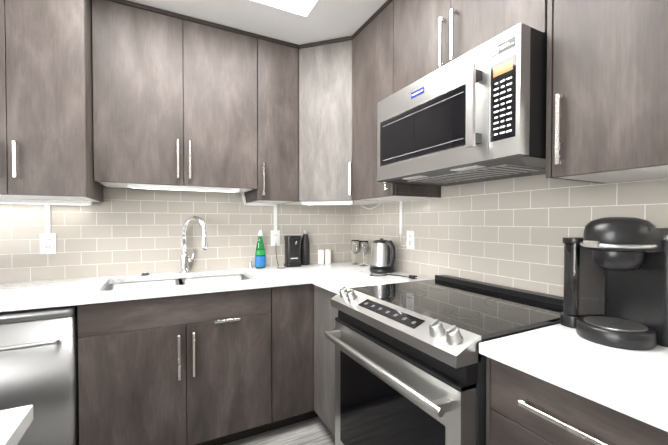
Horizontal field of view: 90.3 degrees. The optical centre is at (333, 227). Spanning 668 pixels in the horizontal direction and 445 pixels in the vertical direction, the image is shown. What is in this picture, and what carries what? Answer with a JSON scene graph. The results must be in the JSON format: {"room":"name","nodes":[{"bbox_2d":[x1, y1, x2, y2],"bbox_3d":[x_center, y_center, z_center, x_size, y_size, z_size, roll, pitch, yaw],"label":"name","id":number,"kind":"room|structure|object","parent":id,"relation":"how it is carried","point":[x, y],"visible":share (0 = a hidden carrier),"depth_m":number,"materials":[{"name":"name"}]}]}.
{"room":"kitchen","nodes":[
{"label":"kitchen","id":0,"kind":"room"},
{"bbox_2d":[0,187,350,282],"bbox_3d":[-1.525,-0.002,2.045,3.940,2.440,0.120,0,1,-27],"label":"wall","id":1,"kind":"structure","parent":0,"point":[122,231],"depth_m":2.16,"materials":[{"name":"tile"}]},
{"bbox_2d":[44,204,50,232],"bbox_3d":[-1.644,-0.059,1.906,0.024,0.186,0.012,0,1,-27],"label":"cord","id":2,"kind":"object","parent":1,"relation":"attached to","point":[47,220],"visible":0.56,"depth_m":1.90,"materials":[{"name":"white plastic"}]},
{"bbox_2d":[40,233,55,253],"bbox_3d":[-1.644,0.094,1.910,0.072,0.118,0.008,0,1,-27],"label":"electrical outlet","id":3,"kind":"object","parent":1,"relation":"attached to","point":[47,243],"visible":1,"depth_m":1.91,"materials":[{"name":"white plastic"}]},
{"bbox_2d":[0,0,102,201],"bbox_3d":[-1.541,-0.680,1.658,0.566,1.065,0.526,0,1,-27],"label":"upper cabinet","id":4,"kind":"object","parent":1,"relation":"attached to","point":[46,111],"visible":1,"depth_m":1.52,"materials":[{"name":"brown wood"}]},
{"bbox_2d":[0,199,92,204],"bbox_3d":[-1.736,-0.139,1.796,0.700,0.022,0.075,0,1,-27],"label":"under-cabinet light","id":5,"kind":"object","parent":4,"relation":"attached to","point":[27,201],"visible":1,"depth_m":1.83,"materials":[{"name":"white plastic"}]},
{"bbox_2d":[92,0,256,192],"bbox_3d":[-0.939,-0.731,2.051,0.856,0.975,0.376,0,1,-27],"label":"upper cabinet","id":6,"kind":"object","parent":1,"relation":"attached to","point":[174,98],"visible":1,"depth_m":1.88,"materials":[{"name":"brown wood"}]},
{"bbox_2d":[127,183,239,192],"bbox_3d":[-0.877,-0.232,1.983,0.600,0.022,0.075,0,1,-27],"label":"light","id":7,"kind":"object","parent":6,"relation":"attached to","point":[174,187],"visible":1,"depth_m":1.94,"materials":[{"name":"white plastic"}]},
{"bbox_2d":[241,193,276,229],"bbox_3d":[-0.555,-0.113,2.464,0.271,0.274,0.012,0,1,-27],"label":"cord","id":8,"kind":"object","parent":1,"relation":"attached to","point":[263,204],"visible":1,"depth_m":2.49,"materials":[{"name":"white plastic"}]},
{"bbox_2d":[246,34,298,203],"bbox_3d":[-0.432,-0.699,2.311,0.276,1.047,0.376,0,1,-27],"label":"upper cabinet","id":9,"kind":"object","parent":1,"relation":"attached to","point":[277,121],"visible":0.96,"depth_m":2.17,"materials":[{"name":"brown wood"}]},
{"bbox_2d":[271,230,279,245],"bbox_3d":[-0.446,0.083,2.525,0.072,0.118,0.008,0,1,-27],"label":"electrical outlet","id":10,"kind":"object","parent":1,"relation":"attached to","point":[275,234],"visible":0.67,"depth_m":2.52,"materials":[{"name":"white plastic"}]},
{"bbox_2d":[274,239,286,267],"bbox_3d":[-0.399,0.192,2.455,0.080,0.206,0.161,0,1,-27],"label":"plug","id":11,"kind":"object","parent":10,"relation":"attached to","point":[275,240],"visible":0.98,"depth_m":2.50,"materials":[{"name":"white plastic"}]},
{"bbox_2d":[128,0,386,44],"bbox_3d":[-0.562,-1.252,0.147,3.940,0.120,4.340,0,1,-27],"label":"ceiling","id":12,"kind":"structure","parent":0,"point":[321,20],"depth_m":1.92,"materials":[{"name":"white paint"}]},
{"bbox_2d":[261,0,315,13],"bbox_3d":[-0.424,-1.223,1.106,1.216,0.008,1.216,0,1,-27],"label":"ceiling light panel","id":13,"kind":"object","parent":12,"relation":"attached to","point":[303,6],"visible":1,"depth_m":1.84,"materials":[{"name":"white plastic"}]},
{"bbox_2d":[223,417,334,444],"bbox_3d":[-0.562,1.298,0.188,3.940,0.100,4.340,0,1,-27],"label":"floor","id":14,"kind":"structure","parent":0,"point":[315,431],"depth_m":1.94,"materials":[{"name":"grey wood"}]},
{"bbox_2d":[0,305,78,444],"bbox_3d":[-1.540,0.787,1.593,0.595,0.876,0.678,0,1,-27],"label":"dishwasher","id":15,"kind":"object","parent":14,"relation":"on","point":[39,360],"visible":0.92,"depth_m":1.42,"materials":[{"name":"silver metal"}]},
{"bbox_2d":[78,287,271,444],"bbox_3d":[-0.884,0.779,1.952,0.888,0.881,0.647,0,1,-27],"label":"base cabinet","id":16,"kind":"object","parent":14,"relation":"on","point":[194,369],"visible":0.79,"depth_m":1.67,"materials":[{"name":"brown wood"}]},
{"bbox_2d":[0,261,433,311],"bbox_3d":[-0.941,0.324,1.686,2.987,0.030,1.054,0,1,-27],"label":"countertop","id":17,"kind":"structure","parent":16,"relation":"on","point":[334,277],"depth_m":1.81,"materials":[{"name":"white stone"}]},
{"bbox_2d":[103,274,249,290],"bbox_3d":[-0.888,0.432,1.963,0.815,0.194,0.442,0,1,-27],"label":"sink","id":18,"kind":"object","parent":17,"relation":"in","point":[153,283],"visible":0.12,"depth_m":2.11,"materials":[{"name":"silver metal"}]},
{"bbox_2d":[179,215,207,272],"bbox_3d":[-0.911,0.111,2.148,0.160,0.378,0.238,0,1,-27],"label":"faucet","id":19,"kind":"object","parent":17,"relation":"on","point":[185,259],"visible":1,"depth_m":2.17,"materials":[{"name":"silver metal"}]},
{"bbox_2d":[255,230,265,267],"bbox_3d":[-0.534,0.158,2.408,0.079,0.276,0.050,0,1,-27],"label":"dish soap bottle","id":20,"kind":"object","parent":17,"relation":"on","point":[260,258],"visible":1,"depth_m":2.39,"materials":[{"name":"green plastic"}]},
{"bbox_2d":[284,235,300,266],"bbox_3d":[-0.310,0.179,2.498,0.116,0.232,0.116,0,1,-27],"label":"can opener","id":21,"kind":"object","parent":17,"relation":"on","point":[292,250],"visible":1,"depth_m":2.46,"materials":[{"name":"black plastic"}]},
{"bbox_2d":[301,230,309,264],"bbox_3d":[-0.223,0.159,2.590,0.069,0.268,0.069,0,1,-27],"label":"water bottle","id":22,"kind":"object","parent":17,"relation":"on","point":[305,251],"visible":0.96,"depth_m":2.56,"materials":[{"name":"black metal"}]},
{"bbox_2d":[318,249,330,263],"bbox_3d":[-0.076,0.237,2.669,0.109,0.111,0.049,0,1,-27],"label":"candles","id":23,"kind":"object","parent":17,"relation":"on","point":[327,256],"visible":0.98,"depth_m":2.66,"materials":[{"name":"white wax"}]},
{"bbox_2d":[351,240,359,264],"bbox_3d":[0.171,0.198,2.631,0.077,0.190,0.077,0,1,-27],"label":"wine glass","id":24,"kind":"object","parent":17,"relation":"on","point":[355,247],"visible":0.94,"depth_m":2.60,"materials":[{"name":"clear glass"}]},
{"bbox_2d":[359,241,368,265],"bbox_3d":[0.226,0.199,2.529,0.077,0.190,0.077,0,1,-27],"label":"wine glass","id":25,"kind":"object","parent":17,"relation":"on","point":[363,247],"visible":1,"depth_m":2.50,"materials":[{"name":"clear glass"}]},
{"bbox_2d":[370,238,395,272],"bbox_3d":[0.331,0.188,2.208,0.160,0.224,0.232,0,1,-27],"label":"kettle","id":26,"kind":"object","parent":17,"relation":"on","point":[383,256],"visible":1,"depth_m":2.16,"materials":[{"name":"silver metal"}]},
{"bbox_2d":[370,273,417,278],"bbox_3d":[0.351,0.294,2.018,0.186,0.018,0.274,0,1,-27],"label":"cord","id":27,"kind":"object","parent":17,"relation":"on","point":[413,276],"visible":0.98,"depth_m":2.04,"materials":[{"name":"black plastic"}]},
{"bbox_2d":[267,284,318,430],"bbox_3d":[-0.103,0.773,2.369,0.877,0.880,0.616,0,1,-27],"label":"base cabinet","id":28,"kind":"object","parent":14,"relation":"on","point":[292,354],"visible":0.23,"depth_m":1.95,"materials":[{"name":"brown wood"}]},
{"bbox_2d":[314,285,337,435],"bbox_3d":[0.249,0.779,1.967,0.616,0.880,0.453,0,1,-27],"label":"base cabinet","id":29,"kind":"object","parent":14,"relation":"on","point":[325,313],"visible":0.27,"depth_m":1.88,"materials":[{"name":"brown wood"}]},
{"bbox_2d":[324,275,563,444],"bbox_3d":[0.458,0.750,1.389,0.768,0.956,0.754,0,1,-27],"label":"range","id":30,"kind":"object","parent":14,"relation":"on","point":[410,364],"visible":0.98,"depth_m":1.18,"materials":[{"name":"silver metal"}]},
{"bbox_2d":[486,357,667,444],"bbox_3d":[0.794,0.797,0.873,0.646,0.880,0.457,0,1,-27],"label":"drawers","id":31,"kind":"object","parent":14,"relation":"on","point":[523,408],"visible":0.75,"depth_m":0.79,"materials":[{"name":"brown wood"}]},
{"bbox_3d":[1.039,0.805,0.396,0.646,0.880,0.610,0,1,-27],"label":"base cabinet","id":32,"kind":"object","parent":14,"relation":"on","visible":0},
{"bbox_2d":[479,323,667,431],"bbox_3d":[0.939,0.341,0.585,0.647,0.030,1.092,0,1,-27],"label":"countertop","id":33,"kind":"structure","parent":32,"relation":"on","point":[632,383],"depth_m":0.78,"materials":[{"name":"white stone"}]},
{"bbox_2d":[560,217,667,349],"bbox_3d":[0.866,0.144,0.986,0.338,0.350,0.298,0,1,-27],"label":"coffee maker","id":34,"kind":"object","parent":33,"relation":"on","point":[615,282],"visible":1,"depth_m":0.93,"materials":[{"name":"black plastic"}]},
{"bbox_3d":[-0.939,0.817,-0.493,1.615,0.884,1.545,0,1,-27],"label":"kitchen island","id":35,"kind":"object","parent":14,"relation":"on","visible":0},
{"bbox_2d":[0,405,32,444],"bbox_3d":[-0.936,0.359,-0.492,1.688,0.030,1.618,0,1,-27],"label":"island countertop","id":36,"kind":"structure","parent":35,"relation":"on","point":[15,423],"depth_m":0.56,"materials":[{"name":"white stone"}]},
{"bbox_2d":[351,174,667,296],"bbox_3d":[1.137,0.014,1.039,0.120,2.440,4.100,0,1,-27],"label":"wall","id":37,"kind":"structure","parent":0,"point":[509,232],"depth_m":1.56,"materials":[{"name":"tile"}]},
{"bbox_2d":[285,36,393,204],"bbox_3d":[0.019,-0.701,2.403,0.606,1.047,0.624,0,1,-27],"label":"upper cabinet","id":38,"kind":"object","parent":37,"relation":"attached to","point":[324,120],"visible":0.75,"depth_m":2.18,"materials":[{"name":"brown wood"}]},
{"bbox_2d":[302,201,354,204],"bbox_3d":[-0.041,-0.164,2.246,0.361,0.022,0.060,0,1,18],"label":"light","id":39,"kind":"object","parent":38,"relation":"attached to","point":[326,202],"visible":1,"depth_m":2.23,"materials":[{"name":"white plastic"}]},
{"bbox_2d":[352,0,440,201],"bbox_3d":[0.353,-0.694,2.004,0.376,1.047,0.422,0,1,-27],"label":"upper cabinet","id":40,"kind":"object","parent":37,"relation":"attached to","point":[373,61],"visible":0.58,"depth_m":1.92,"materials":[{"name":"brown wood"}]},
{"bbox_2d":[399,201,410,245],"bbox_3d":[0.465,-0.024,2.183,0.021,0.300,0.117,0,1,-22],"label":"cord","id":41,"kind":"object","parent":37,"relation":"attached to","point":[408,243],"visible":1,"depth_m":2.22,"materials":[{"name":"white plastic"}]},
{"bbox_2d":[407,230,414,248],"bbox_3d":[0.494,0.081,2.148,0.008,0.118,0.072,0,1,-27],"label":"electrical outlet","id":42,"kind":"object","parent":37,"relation":"attached to","point":[411,236],"visible":0.98,"depth_m":2.13,"materials":[{"name":"white plastic"}]},
{"bbox_2d":[393,0,546,93],"bbox_3d":[0.629,-0.916,1.463,0.376,0.585,0.781,0,1,-27],"label":"upper cabinet","id":43,"kind":"object","parent":37,"relation":"attached to","point":[430,36],"visible":0.54,"depth_m":1.41,"materials":[{"name":"brown wood"}]},
{"bbox_2d":[377,23,546,185],"bbox_3d":[0.573,-0.420,1.429,0.514,0.400,0.752,0,1,-27],"label":"over-the-range microwave","id":44,"kind":"object","parent":43,"relation":"attached to","point":[477,114],"visible":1,"depth_m":1.18,"materials":[{"name":"silver metal"}]},
{"bbox_2d":[546,0,667,183],"bbox_3d":[0.992,-0.674,0.759,0.376,1.047,0.800,0,1,-27],"label":"upper cabinet","id":45,"kind":"object","parent":37,"relation":"attached to","point":[607,96],"visible":1,"depth_m":0.91,"materials":[{"name":"brown wood"}]}
]}

